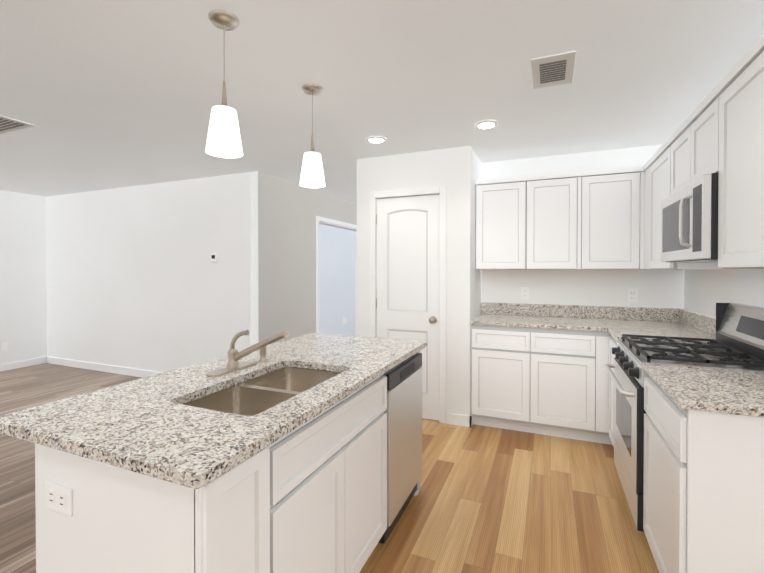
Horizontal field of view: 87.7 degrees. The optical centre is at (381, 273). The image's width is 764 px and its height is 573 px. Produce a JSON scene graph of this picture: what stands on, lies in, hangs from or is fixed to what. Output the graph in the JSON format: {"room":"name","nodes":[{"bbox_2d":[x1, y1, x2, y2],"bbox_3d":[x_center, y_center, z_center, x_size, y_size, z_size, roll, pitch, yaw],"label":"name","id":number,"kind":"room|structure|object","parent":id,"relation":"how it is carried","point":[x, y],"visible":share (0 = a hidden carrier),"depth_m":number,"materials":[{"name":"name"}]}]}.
{"room":"kitchen","nodes":[
{"label":"kitchen","id":0,"kind":"room"},
{"bbox_2d":[0,190,46,363],"bbox_3d":[-5.428,0.100,4.783,0.100,2.440,9.500,0,1,23],"label":"wall","id":1,"kind":"structure","parent":0,"point":[23,309],"depth_m":5.58,"materials":[{"name":"paint"}]},
{"bbox_2d":[1,342,7,350],"bbox_3d":[-5.114,0.984,5.387,0.008,0.116,0.072,0,1,23],"label":"electrical outlet","id":2,"kind":"object","parent":1,"relation":"attached to","point":[4,346],"visible":1,"depth_m":5.38,"materials":[{"name":"white plastic"}]},
{"bbox_2d":[0,357,45,371],"bbox_3d":[-6.044,1.287,3.182,0.013,0.095,5.790,0,1,23],"label":"baseboard","id":3,"kind":"structure","parent":1,"relation":"attached to","point":[36,361],"depth_m":5.57,"materials":[{"name":"paint"}]},
{"bbox_2d":[46,146,480,415],"bbox_3d":[-1.942,0.098,4.979,6.175,2.440,0.720,0,1,23],"label":"wall","id":4,"kind":"structure","parent":0,"point":[136,278],"depth_m":4.74,"materials":[{"name":"paint"}]},
{"bbox_2d":[46,356,161,377],"bbox_3d":[-3.118,1.269,5.085,3.873,0.095,0.013,0,1,23],"label":"baseboard","id":5,"kind":"structure","parent":4,"relation":"attached to","point":[52,360],"depth_m":5.36,"materials":[{"name":"paint"}]},
{"bbox_2d":[211,254,216,261],"bbox_3d":[-1.929,-0.181,4.567,0.080,0.095,0.022,0,1,23],"label":"thermostat","id":6,"kind":"object","parent":4,"relation":"attached to","point":[213,257],"visible":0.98,"depth_m":4.55,"materials":[{"name":"white plastic"}]},
{"bbox_2d":[370,186,445,423],"bbox_3d":[0.225,0.276,3.670,0.742,2.107,0.016,0,1,23],"label":"door frame","id":7,"kind":"structure","parent":4,"relation":"attached to","point":[441,190],"depth_m":3.54,"materials":[{"name":"paint"}]},
{"bbox_2d":[376,194,439,420],"bbox_3d":[0.226,0.305,3.675,0.620,2.033,0.102,0,1,23],"label":"pantry door","id":8,"kind":"structure","parent":4,"relation":"in","point":[407,298],"depth_m":3.67,"materials":[{"name":"white wood"}]},
{"bbox_2d":[475,176,526,269],"bbox_3d":[1.135,-0.451,3.751,0.440,0.820,0.346,0,1,23],"label":"upper cabinet","id":9,"kind":"object","parent":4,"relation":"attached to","point":[501,203],"depth_m":3.59,"materials":[{"name":"white wood"}]},
{"bbox_2d":[250,171,356,344],"bbox_3d":[-0.704,0.088,6.009,0.120,2.440,3.580,0,1,23],"label":"wall","id":10,"kind":"structure","parent":0,"point":[288,212],"depth_m":4.81,"materials":[{"name":"paint"}]},
{"bbox_2d":[316,216,356,332],"bbox_3d":[-0.581,0.258,6.128,0.016,2.098,1.586,0,1,23],"label":"door frame","id":11,"kind":"structure","parent":10,"relation":"attached to","point":[318,218],"depth_m":5.42,"materials":[{"name":"paint"}]},
{"bbox_2d":[319,221,356,231],"bbox_3d":[-0.644,0.287,6.154,0.120,2.040,1.470,0,1,23],"label":"trim","id":12,"kind":"structure","parent":10,"relation":"attached to","point":[336,226],"depth_m":6.01,"materials":[{"name":"paint"}]},
{"bbox_2d":[355,231,356,335],"bbox_3d":[-0.276,0.275,7.255,0.049,2.028,0.882,0,1,23],"label":"hall door","id":13,"kind":"structure","parent":10,"relation":"in","point":[355,283],"depth_m":6.87,"materials":[{"name":"grey wood"}]},
{"bbox_2d":[0,363,658,572],"bbox_3d":[-1.761,1.364,3.254,8.055,0.060,9.500,0,1,23],"label":"floor","id":14,"kind":"structure","parent":0,"point":[487,499],"depth_m":2.32,"materials":[{"name":"brown wood"}]},
{"bbox_2d":[35,350,421,572],"bbox_3d":[-0.364,0.900,1.788,0.644,0.894,1.704,0,1,23],"label":"kitchen island","id":15,"kind":"object","parent":14,"relation":"on","point":[301,454],"depth_m":1.12,"materials":[{"name":"white wood"}]},
{"bbox_2d":[0,334,426,493],"bbox_3d":[-0.439,0.437,1.816,0.836,0.030,1.750,0,1,23],"label":"island countertop","id":16,"kind":"structure","parent":15,"relation":"on","point":[141,426],"depth_m":1.18,"materials":[{"name":"grey stone"}]},
{"bbox_2d":[204,330,291,377],"bbox_3d":[-0.519,0.329,1.737,0.333,0.187,0.342,0,1,23],"label":"faucet","id":17,"kind":"object","parent":16,"relation":"on","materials":[{"name":"silver metal"}]},
{"bbox_2d":[180,362,339,413],"bbox_3d":[-0.425,0.550,1.566,0.411,0.214,0.715,0,1,23],"label":"sink","id":18,"kind":"object","parent":16,"relation":"in","point":[254,393],"depth_m":1.60,"materials":[{"name":"silver metal"}]},
{"bbox_2d":[379,352,421,543],"bbox_3d":[-0.117,0.913,2.287,0.563,0.860,0.547,0,1,23],"label":"dishwasher","id":19,"kind":"object","parent":15,"relation":"in","point":[404,380],"depth_m":2.11,"materials":[{"name":"silver metal"}]},
{"bbox_2d":[470,322,605,443],"bbox_3d":[1.378,0.884,3.509,1.086,0.894,0.626,0,1,23],"label":"base cabinet","id":20,"kind":"object","parent":14,"relation":"on","point":[538,368],"depth_m":3.22,"materials":[{"name":"wood"}]},
{"bbox_2d":[470,314,705,333],"bbox_3d":[1.647,0.423,3.386,1.674,0.030,0.635,0,1,23],"label":"countertop","id":21,"kind":"structure","parent":20,"relation":"on","point":[490,319],"depth_m":3.33,"materials":[{"name":"grey stone"}]},
{"bbox_2d":[606,326,715,344],"bbox_3d":[1.921,0.429,2.695,0.635,0.030,0.436,0,1,23],"label":"countertop","id":22,"kind":"structure","parent":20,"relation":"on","point":[617,333],"depth_m":2.75,"materials":[{"name":"grey stone"}]},
{"bbox_2d":[606,330,692,446],"bbox_3d":[1.933,0.892,2.718,0.626,0.894,0.480,0,1,23],"label":"base cabinet","id":23,"kind":"object","parent":14,"relation":"on","point":[611,342],"depth_m":2.97,"materials":[{"name":"wood"}]},
{"bbox_2d":[604,303,763,531],"bbox_3d":[1.646,0.760,2.159,0.706,1.168,0.756,0,1,23],"label":"range","id":24,"kind":"object","parent":14,"relation":"on","point":[739,342],"visible":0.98,"depth_m":2.09,"materials":[{"name":"silver metal"}]},
{"bbox_2d":[642,362,763,572],"bbox_3d":[1.419,0.830,1.506,0.635,1.040,0.610,0,1,23],"label":"base cabinet","id":25,"kind":"object","parent":14,"relation":"on","point":[703,493],"visible":0.96,"depth_m":1.35,"materials":[{"name":"wood"}]},
{"bbox_2d":[319,224,354,335],"bbox_3d":[-1.827,0.066,8.358,3.770,2.440,0.120,0,1,23],"label":"wall","id":26,"kind":"structure","parent":0,"point":[336,275],"depth_m":7.90,"materials":[{"name":"white paint"}]},
{"bbox_2d":[0,0,763,203],"bbox_3d":[-1.761,-1.146,3.231,8.055,0.080,9.500,0,1,23],"label":"ceiling","id":27,"kind":"structure","parent":0,"point":[104,94],"depth_m":2.26,"materials":[{"name":"paint"}]},
{"bbox_2d":[0,115,34,133],"bbox_3d":[-2.998,-1.099,2.990,0.820,0.009,0.255,0,1,23],"label":"ceiling vent","id":28,"kind":"object","parent":27,"relation":"in","point":[7,124],"visible":1,"depth_m":2.94,"materials":[{"name":"grey metal"}]},
{"bbox_2d":[205,9,242,157],"bbox_3d":[-0.676,-0.804,1.705,0.150,0.573,0.150,0,1,23],"label":"pendant light","id":29,"kind":"object","parent":27,"relation":"hanging from","point":[223,139],"visible":1,"depth_m":1.67,"materials":[{"name":"white glass"}]},
{"bbox_2d":[300,83,324,187],"bbox_3d":[-0.411,-0.810,2.353,0.150,0.573,0.150,0,1,23],"label":"pendant light","id":30,"kind":"object","parent":27,"relation":"hanging from","point":[312,174],"visible":1,"depth_m":2.31,"materials":[{"name":"white glass"}]},
{"bbox_2d":[366,136,386,142],"bbox_3d":[-0.047,-1.101,3.276,0.170,0.010,0.170,0,1,23],"label":"recessed light","id":31,"kind":"object","parent":27,"relation":"in","point":[375,139],"visible":0.96,"depth_m":3.25,"materials":[{"name":"paint"}]},
{"bbox_2d":[475,120,497,128],"bbox_3d":[0.771,-1.098,2.938,0.170,0.010,0.170,0,1,23],"label":"recessed light","id":32,"kind":"object","parent":27,"relation":"in","point":[486,124],"visible":0.96,"depth_m":2.92,"materials":[{"name":"paint"}]},
{"bbox_2d":[531,51,575,88],"bbox_3d":[0.921,-1.091,2.148,0.210,0.009,0.350,0,1,23],"label":"ceiling vent","id":33,"kind":"object","parent":27,"relation":"in","point":[553,70],"visible":1,"depth_m":2.12,"materials":[{"name":"grey metal"}]},
{"bbox_2d":[481,144,683,308],"bbox_3d":[1.841,0.110,3.715,1.780,2.440,0.120,0,1,23],"label":"wall","id":34,"kind":"structure","parent":0,"point":[660,288],"depth_m":3.65,"materials":[{"name":"paint"}]},
{"bbox_2d":[521,287,528,298],"bbox_3d":[1.379,0.188,3.839,0.072,0.116,0.008,0,1,23],"label":"electrical outlet","id":35,"kind":"object","parent":34,"relation":"attached to","point":[524,292],"visible":1,"depth_m":3.84,"materials":[{"name":"white plastic"}]},
{"bbox_2d":[527,171,582,269],"bbox_3d":[1.538,-0.450,3.581,0.435,0.820,0.346,0,1,23],"label":"upper cabinet","id":36,"kind":"object","parent":34,"relation":"attached to","point":[554,201],"depth_m":3.42,"materials":[{"name":"white wood"}]},
{"bbox_2d":[482,302,681,321],"bbox_3d":[1.765,0.347,3.665,1.674,0.115,0.029,0,1,23],"label":"backsplash","id":37,"kind":"structure","parent":34,"relation":"attached to","point":[636,314],"depth_m":3.61,"materials":[{"name":"grey stone"}]},
{"bbox_2d":[583,166,638,269],"bbox_3d":[1.943,-0.448,3.411,0.500,0.820,0.346,0,1,23],"label":"upper cabinet","id":38,"kind":"object","parent":34,"relation":"attached to","point":[605,219],"depth_m":3.26,"materials":[{"name":"white wood"}]},
{"bbox_2d":[628,289,637,301],"bbox_3d":[2.202,0.192,3.493,0.072,0.116,0.008,0,1,23],"label":"electrical outlet","id":39,"kind":"object","parent":34,"relation":"attached to","point":[632,295],"visible":1,"depth_m":3.49,"materials":[{"name":"white plastic"}]},
{"bbox_2d":[684,269,763,317],"bbox_3d":[1.352,0.141,0.384,0.100,2.440,6.640,0,1,23],"label":"wall","id":40,"kind":"structure","parent":0,"point":[706,291],"depth_m":2.64,"materials":[{"name":"paint"}]},
{"bbox_2d":[639,141,710,269],"bbox_3d":[2.102,-0.442,2.785,0.377,0.820,0.763,0,1,23],"label":"upper cabinet","id":41,"kind":"object","parent":40,"relation":"attached to","point":[653,175],"depth_m":2.93,"materials":[{"name":"white wood"}]},
{"bbox_2d":[667,88,714,196],"bbox_3d":[1.820,-0.654,2.073,0.346,0.384,0.764,0,1,23],"label":"upper cabinet","id":42,"kind":"object","parent":40,"relation":"attached to","point":[691,148],"depth_m":2.10,"materials":[{"name":"white wood"}]},
{"bbox_2d":[661,173,718,262],"bbox_3d":[1.774,-0.261,2.096,0.446,0.395,0.756,0,1,23],"label":"microwave","id":43,"kind":"object","parent":42,"relation":"attached to","point":[689,222],"visible":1,"depth_m":1.97,"materials":[{"name":"silver metal"}]},
{"bbox_2d":[678,310,715,337],"bbox_3d":[2.316,0.355,2.855,0.029,0.115,1.038,0,1,23],"label":"backsplash","id":44,"kind":"structure","parent":40,"relation":"attached to","point":[699,321],"depth_m":2.91,"materials":[{"name":"grey stone"}]},
{"bbox_2d":[711,34,763,268],"bbox_3d":[1.559,-0.430,1.454,0.346,0.820,0.583,0,1,23],"label":"upper cabinet","id":45,"kind":"object","parent":40,"relation":"attached to","point":[739,96],"depth_m":1.58,"materials":[{"name":"white wood"}]}
]}

